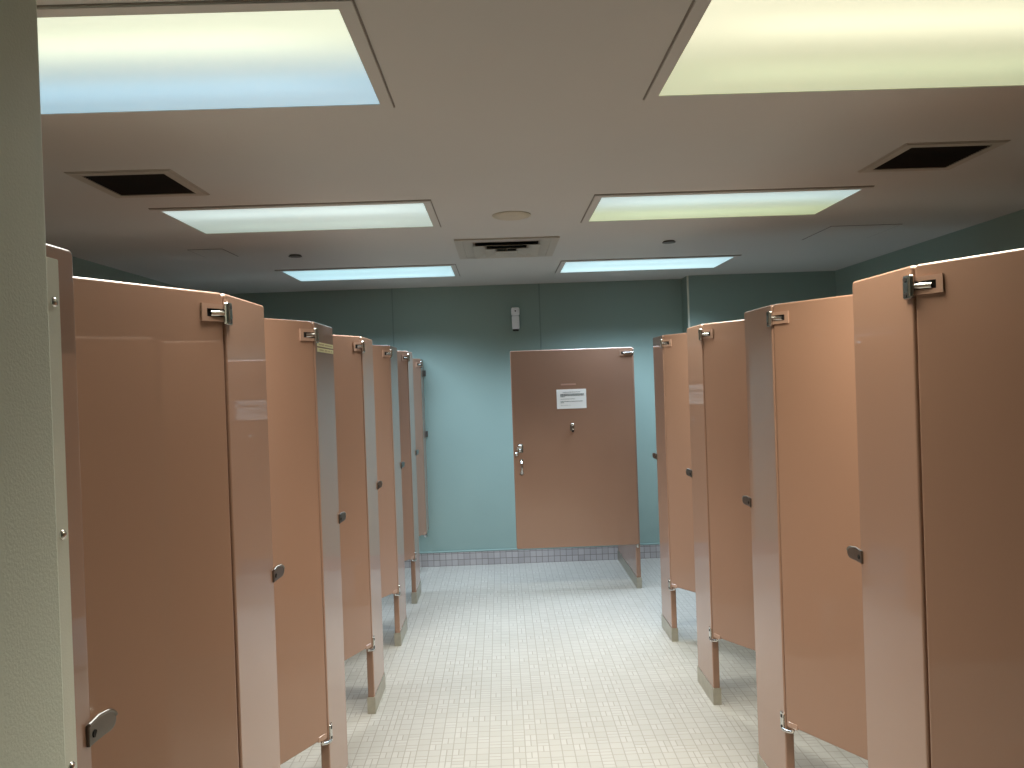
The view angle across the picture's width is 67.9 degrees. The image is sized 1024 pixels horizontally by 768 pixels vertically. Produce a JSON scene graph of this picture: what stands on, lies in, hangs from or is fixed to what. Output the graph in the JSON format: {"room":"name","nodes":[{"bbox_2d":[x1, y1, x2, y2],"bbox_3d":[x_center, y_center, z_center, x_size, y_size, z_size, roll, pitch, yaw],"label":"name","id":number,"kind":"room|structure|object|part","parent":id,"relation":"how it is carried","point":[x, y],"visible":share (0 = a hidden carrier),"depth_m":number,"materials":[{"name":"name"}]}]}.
{"room":"public restroom","nodes":[
{"label":"public restroom","id":0,"kind":"room"},
{"bbox_2d":[0,0,65,767],"bbox_3d":[-1.538,0.422,0.794,1.820,2.353,0.530,-2,0,-1],"label":"wall","id":1,"kind":"structure","parent":0,"point":[32,733],"depth_m":1.01,"materials":[{"name":"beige paint"}]},
{"bbox_2d":[72,256,183,288],"bbox_3d":[-2.511,0.481,1.722,0.100,2.413,9.316,-2,0,-1],"label":"wall","id":2,"kind":"structure","parent":0,"point":[81,267],"depth_m":4.76,"materials":[{"name":"green paint"}]},
{"bbox_2d":[227,279,682,551],"bbox_3d":[0.083,0.365,6.470,5.435,2.413,0.100,-2,0,-1],"label":"wall","id":3,"kind":"structure","parent":0,"point":[464,337],"depth_m":6.42,"materials":[{"name":"green paint"}]},
{"bbox_2d":[391,288,393,346],"bbox_3d":[-0.973,0.309,6.402,0.010,2.228,0.005,-2,0,-1],"label":"trim","id":4,"kind":"structure","parent":3,"relation":"attached to","point":[391,288],"depth_m":6.39,"materials":[{"name":"paint"}]},
{"bbox_2d":[413,359,428,536],"bbox_3d":[-0.801,0.525,6.045,0.111,1.456,0.750,-2,0,16],"label":"stall","id":5,"kind":"object","parent":3,"relation":"attached to","point":[419,373],"visible":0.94,"depth_m":6.15,"materials":[{"name":"brown metal"}]},
{"bbox_2d":[511,307,519,330],"bbox_3d":[0.030,-0.544,6.379,0.070,0.192,0.077,-2,0,-1],"label":"air freshener","id":6,"kind":"object","parent":3,"relation":"attached to","point":[515,312],"visible":1,"depth_m":6.35,"materials":[{"name":"white plastic"}]},
{"bbox_2d":[404,545,659,567],"bbox_3d":[-0.490,1.476,6.411,4.010,0.112,0.012,-2,0,-1],"label":"baseboard","id":7,"kind":"structure","parent":3,"relation":"attached to","point":[646,551],"depth_m":6.42,"materials":[{"name":"grey tile"}]},
{"bbox_2d":[419,543,659,553],"bbox_3d":[-0.492,1.414,6.410,4.010,0.013,0.014,-2,0,-1],"label":"trim","id":8,"kind":"structure","parent":3,"relation":"attached to","point":[644,543],"depth_m":6.41,"materials":[{"name":"grey tile"}]},
{"bbox_2d":[538,284,541,349],"bbox_3d":[0.266,0.266,6.420,0.010,2.228,0.005,-2,0,-1],"label":"trim","id":9,"kind":"structure","parent":3,"relation":"attached to","point":[538,284],"depth_m":6.41,"materials":[{"name":"paint"}]},
{"bbox_2d":[37,0,1023,293],"bbox_3d":[0.111,-0.848,1.756,5.435,0.060,9.516,-2,0,-1],"label":"ceiling","id":10,"kind":"structure","parent":0,"point":[538,108],"depth_m":2.76,"materials":[{"name":"paint"}]},
{"bbox_2d":[64,169,209,197],"bbox_3d":[-1.427,-0.768,2.928,0.380,0.006,0.376,-2,0,-1],"label":"ceiling vent","id":11,"kind":"object","parent":10,"relation":"in","point":[150,182],"visible":1,"depth_m":2.91,"materials":[{"name":"metal"}]},
{"bbox_2d":[86,175,177,194],"bbox_3d":[-1.427,-0.767,2.928,0.300,0.004,0.296,-2,0,-1],"label":"grille","id":12,"kind":"object","parent":11,"relation":"attached to","point":[113,184],"depth_m":2.92,"materials":[{"name":"black metal"}]},
{"bbox_2d":[188,249,238,257],"bbox_3d":[-1.750,-0.766,4.460,0.198,0.002,0.268,-2,0,-1],"label":"access hatch","id":13,"kind":"object","parent":10,"relation":"attached to","point":[207,253],"visible":1,"depth_m":4.45,"materials":[{"name":"paint"}]},
{"bbox_2d":[37,0,394,118],"bbox_3d":[-0.950,-0.778,1.880,1.233,0.007,0.632,-2,0,-1],"label":"recessed light","id":14,"kind":"object","parent":10,"relation":"in","point":[213,56],"visible":1,"depth_m":1.83,"materials":[{"name":"paint"}]},
{"bbox_2d":[148,199,440,235],"bbox_3d":[-0.977,-0.787,3.624,1.233,0.007,0.591,-2,0,-1],"label":"recessed light","id":15,"kind":"object","parent":10,"relation":"in","point":[400,214],"visible":1,"depth_m":3.58,"materials":[{"name":"paint"}]},
{"bbox_2d":[288,254,301,257],"bbox_3d":[-1.318,-0.779,4.622,0.080,0.010,0.080,-2,0,-1],"label":"cap","id":16,"kind":"object","parent":10,"relation":"attached to","point":[291,255],"visible":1,"depth_m":4.61,"materials":[{"name":"grey metal"}]},
{"bbox_2d":[275,264,459,281],"bbox_3d":[-1.005,-0.796,5.479,1.233,0.007,0.591,-2,0,-1],"label":"recessed light","id":17,"kind":"object","parent":10,"relation":"in","point":[444,270],"visible":1,"depth_m":5.44,"materials":[{"name":"paint"}]},
{"bbox_2d":[454,236,559,258],"bbox_3d":[-0.033,-0.809,4.621,0.600,0.039,0.650,-2,0,-1],"label":"ceiling vent","id":18,"kind":"object","parent":10,"relation":"in","point":[483,248],"visible":1,"depth_m":4.54,"materials":[{"name":"metal"}]},
{"bbox_3d":[-0.033,-0.809,4.621,0.132,0.038,0.182,-2,0,-1],"label":"plate","id":19,"kind":"part","parent":18,"relation":"part of","materials":[{"name":"metal"}]},
{"bbox_2d":[492,211,530,220],"bbox_3d":[-0.002,-0.817,3.716,0.190,0.016,0.190,-2,0,-1],"label":"cover plate","id":20,"kind":"object","parent":10,"relation":"attached to","point":[507,215],"visible":1,"depth_m":3.68,"materials":[{"name":"beige plastic"}]},
{"bbox_2d":[555,255,740,273],"bbox_3d":[0.952,-0.865,5.508,1.244,0.007,0.591,-2,0,-1],"label":"recessed light","id":21,"kind":"object","parent":10,"relation":"in","point":[689,262],"visible":1,"depth_m":5.47,"materials":[{"name":"paint"}]},
{"bbox_2d":[662,240,675,243],"bbox_3d":[0.947,-0.858,4.588,0.080,0.010,0.080,-2,0,-1],"label":"cap","id":22,"kind":"object","parent":10,"relation":"attached to","point":[666,241],"visible":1,"depth_m":4.57,"materials":[{"name":"grey metal"}]},
{"bbox_2d":[580,186,873,222],"bbox_3d":[0.981,-0.856,3.654,1.244,0.007,0.591,-2,0,-1],"label":"recessed light","id":23,"kind":"object","parent":10,"relation":"in","point":[815,201],"visible":1,"depth_m":3.61,"materials":[{"name":"paint"}]},
{"bbox_2d":[643,0,1023,100],"bbox_3d":[1.007,-0.847,1.909,1.244,0.007,0.632,-2,0,-1],"label":"recessed light","id":24,"kind":"object","parent":10,"relation":"in","point":[720,49],"visible":1,"depth_m":1.90,"materials":[{"name":"paint"}]},
{"bbox_2d":[802,224,901,239],"bbox_3d":[2.002,-0.898,4.502,0.408,0.002,0.418,-2,0,-1],"label":"access hatch","id":25,"kind":"object","parent":10,"relation":"attached to","point":[852,231],"visible":1,"depth_m":4.48,"materials":[{"name":"paint"}]},
{"bbox_2d":[858,140,1010,172],"bbox_3d":[1.611,-0.874,2.934,0.380,0.006,0.376,-2,0,-1],"label":"ceiling vent","id":26,"kind":"object","parent":10,"relation":"in","point":[927,156],"visible":1,"depth_m":2.91,"materials":[{"name":"metal"}]},
{"bbox_2d":[882,146,989,168],"bbox_3d":[1.611,-0.873,2.934,0.300,0.004,0.296,-2,0,-1],"label":"grille","id":27,"kind":"object","parent":26,"relation":"attached to","point":[912,157],"depth_m":2.93,"materials":[{"name":"black metal"}]},
{"bbox_2d":[280,558,867,767],"bbox_3d":[0.196,1.564,1.769,5.235,0.060,9.316,-2,0,-1],"label":"floor","id":28,"kind":"structure","parent":0,"point":[568,664],"depth_m":3.88,"materials":[{"name":"beige tile"}]},
{"bbox_2d":[46,243,284,767],"bbox_3d":[-1.536,0.706,1.597,1.821,1.778,1.070,-2,0,-1],"label":"stall","id":29,"kind":"object","parent":28,"relation":"on","point":[167,575],"visible":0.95,"depth_m":1.62,"materials":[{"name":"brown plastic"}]},
{"bbox_3d":[-0.794,0.518,1.536,0.025,1.454,0.586,-2,0,26],"label":"door","id":30,"kind":"part","parent":29,"relation":"part of","materials":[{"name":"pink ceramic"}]},
{"bbox_3d":[-0.693,-0.165,1.759,0.004,0.041,0.065,-2,0,26],"label":"hinge plate","id":31,"kind":"part","parent":29,"relation":"part of","materials":[{"name":"brown metal"}]},
{"bbox_3d":[-0.687,-0.165,1.771,0.015,0.016,0.042,-2,0,31],"label":"hinge arm","id":32,"kind":"part","parent":29,"relation":"part of","materials":[{"name":"silver metal"}]},
{"bbox_2d":[264,318,349,767],"bbox_3d":[-1.551,0.701,2.562,1.821,1.778,0.850,-2,0,-1],"label":"stall","id":33,"kind":"object","parent":28,"relation":"on","point":[306,518],"visible":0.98,"depth_m":2.60,"materials":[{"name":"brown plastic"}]},
{"bbox_3d":[-0.708,-0.170,2.623,0.005,0.041,0.065,-2,0,29],"label":"hinge plate","id":34,"kind":"part","parent":33,"relation":"part of","materials":[{"name":"brown metal"}]},
{"bbox_3d":[-0.701,-0.169,2.635,0.015,0.016,0.042,-2,0,34],"label":"hinge arm","id":35,"kind":"part","parent":33,"relation":"part of","materials":[{"name":"silver metal"}]},
{"bbox_3d":[-0.668,1.229,2.644,0.029,0.019,0.042,-2,0,29],"label":"plate","id":36,"kind":"part","parent":33,"relation":"part of","materials":[{"name":"brown metal"}]},
{"bbox_2d":[333,335,385,713],"bbox_3d":[-1.565,0.697,3.467,1.821,1.778,0.879,-2,0,-1],"label":"stall","id":37,"kind":"object","parent":28,"relation":"on","point":[358,487],"visible":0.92,"depth_m":3.52,"materials":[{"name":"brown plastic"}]},
{"bbox_3d":[-0.814,0.509,3.307,0.025,1.454,0.586,-2,0,24],"label":"door","id":38,"kind":"part","parent":37,"relation":"part of","materials":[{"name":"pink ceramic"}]},
{"bbox_3d":[-0.719,-0.174,3.533,0.004,0.041,0.065,-2,0,24],"label":"hinge plate","id":39,"kind":"part","parent":37,"relation":"part of","materials":[{"name":"pink"}]},
{"bbox_2d":[372,345,407,645],"bbox_3d":[-1.579,0.692,4.393,1.821,1.778,0.860,-2,0,-1],"label":"stall","id":40,"kind":"object","parent":28,"relation":"on","point":[385,369],"visible":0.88,"depth_m":4.45,"materials":[{"name":"brown metal"}]},
{"bbox_3d":[-0.851,0.505,4.231,0.025,1.454,0.586,-2,0,29],"label":"door","id":41,"kind":"part","parent":40,"relation":"part of","materials":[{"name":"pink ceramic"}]},
{"bbox_3d":[-0.736,-0.178,4.446,0.004,0.041,0.065,-2,0,29],"label":"hinge plate","id":42,"kind":"part","parent":40,"relation":"part of","materials":[{"name":"pink"}]},
{"bbox_2d":[397,351,420,603],"bbox_3d":[-1.592,0.688,5.241,1.821,1.778,0.844,-2,0,-1],"label":"stall","id":43,"kind":"object","parent":28,"relation":"on","point":[409,452],"visible":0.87,"depth_m":5.32,"materials":[{"name":"brown metal"}]},
{"bbox_3d":[-0.864,0.501,5.087,0.025,1.454,0.586,-2,0,29],"label":"door","id":44,"kind":"part","parent":43,"relation":"part of","materials":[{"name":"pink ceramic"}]},
{"bbox_2d":[510,347,641,587],"bbox_3d":[0.460,0.623,5.932,0.902,1.757,0.970,-2,0,-1],"label":"stall","id":45,"kind":"object","parent":28,"relation":"on","point":[576,473],"visible":1,"depth_m":5.50,"materials":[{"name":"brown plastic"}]},
{"bbox_3d":[0.070,0.600,5.470,0.026,0.117,0.044,-2,0,-1],"label":"pull handle","id":46,"kind":"part","parent":45,"relation":"part of","materials":[{"name":"silver metal"}]},
{"bbox_2d":[556,389,586,408],"bbox_3d":[0.430,0.107,5.494,0.214,0.140,0.001,-2,0,-1],"label":"notice","id":47,"kind":"object","parent":45,"relation":"attached to","point":[566,398],"visible":1,"depth_m":5.49,"materials":[{"name":"white paper"}]},
{"bbox_3d":[0.821,-0.227,5.497,0.087,0.038,0.004,-2,0,-1],"label":"hinge plate","id":48,"kind":"part","parent":45,"relation":"part of","materials":[{"name":"silver metal"}]},
{"bbox_2d":[652,333,695,641],"bbox_3d":[1.809,0.574,4.325,1.857,1.778,0.808,-2,0,-1],"label":"stall","id":49,"kind":"object","parent":28,"relation":"on","point":[670,353],"visible":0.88,"depth_m":4.36,"materials":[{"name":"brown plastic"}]},
{"bbox_3d":[0.890,-0.235,4.362,0.004,0.041,0.065,-2,0,-34],"label":"hinge plate","id":50,"kind":"part","parent":49,"relation":"part of","materials":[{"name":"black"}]},
{"bbox_3d":[1.070,0.439,4.159,0.025,1.454,0.586,-2,0,-34],"label":"door","id":51,"kind":"part","parent":49,"relation":"part of","materials":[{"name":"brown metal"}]},
{"bbox_2d":[686,320,754,704],"bbox_3d":[1.822,0.578,3.465,1.857,1.778,0.829,-2,0,-1],"label":"stall","id":52,"kind":"object","parent":28,"relation":"on","point":[719,471],"visible":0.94,"depth_m":3.48,"materials":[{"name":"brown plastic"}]},
{"bbox_3d":[0.902,-0.231,3.501,0.004,0.041,0.065,-2,0,-32],"label":"hinge plate","id":53,"kind":"part","parent":52,"relation":"part of","materials":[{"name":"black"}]},
{"bbox_3d":[1.074,0.443,3.293,0.025,1.454,0.586,-2,0,-32],"label":"door","id":54,"kind":"part","parent":52,"relation":"part of","materials":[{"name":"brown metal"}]},
{"bbox_2d":[742,294,867,767],"bbox_3d":[1.836,0.582,2.559,1.857,1.778,0.844,-2,0,-1],"label":"stall","id":55,"kind":"object","parent":28,"relation":"on","point":[804,503],"visible":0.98,"depth_m":2.54,"materials":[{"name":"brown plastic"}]},
{"bbox_3d":[0.908,-0.225,2.602,0.015,0.016,0.042,-2,0,-36],"label":"hinge arm","id":56,"kind":"part","parent":55,"relation":"part of","materials":[{"name":"silver metal"}]},
{"bbox_3d":[0.915,-0.226,2.590,0.004,0.041,0.065,-2,0,-31],"label":"hinge plate","id":57,"kind":"part","parent":55,"relation":"part of","materials":[{"name":"brown metal"}]},
{"bbox_3d":[0.973,1.171,2.612,0.029,0.019,0.042,-2,0,-31],"label":"plate","id":58,"kind":"part","parent":55,"relation":"part of","materials":[{"name":"brown metal"}]},
{"bbox_2d":[846,248,1023,767],"bbox_3d":[1.852,0.588,1.481,1.857,1.778,1.207,-2,0,-1],"label":"stall","id":59,"kind":"object","parent":28,"relation":"on","point":[939,345],"visible":1,"depth_m":1.68,"materials":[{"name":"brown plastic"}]},
{"bbox_3d":[0.921,-0.221,1.704,0.015,0.016,0.042,-2,0,-35],"label":"hinge arm","id":60,"kind":"part","parent":59,"relation":"part of","materials":[{"name":"silver metal"}]},
{"bbox_3d":[0.928,-0.222,1.692,0.004,0.041,0.065,-2,0,-30],"label":"hinge plate","id":61,"kind":"part","parent":59,"relation":"part of","materials":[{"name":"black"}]},
{"bbox_3d":[1.093,0.452,1.479,0.025,1.454,0.586,-2,0,-30],"label":"door","id":62,"kind":"part","parent":59,"relation":"part of","materials":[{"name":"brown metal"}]},
{"bbox_2d":[681,271,835,332],"bbox_3d":[2.087,0.265,6.351,1.225,2.353,0.200,-2,0,-1],"label":"wall","id":63,"kind":"structure","parent":0,"point":[724,297],"depth_m":6.25,"materials":[{"name":"green paint"}]},
{"bbox_2d":[686,276,689,327],"bbox_3d":[1.479,0.231,6.246,0.015,2.241,0.015,-2,0,-1],"label":"trim","id":64,"kind":"structure","parent":63,"relation":"attached to","point":[687,277],"depth_m":6.23,"materials":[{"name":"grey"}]},
{"bbox_2d":[835,209,1023,295],"bbox_3d":[2.820,0.294,1.803,0.100,2.413,9.316,-2,0,-1],"label":"wall","id":65,"kind":"structure","parent":0,"point":[1006,232],"depth_m":4.67,"materials":[{"name":"green paint"}]}
]}

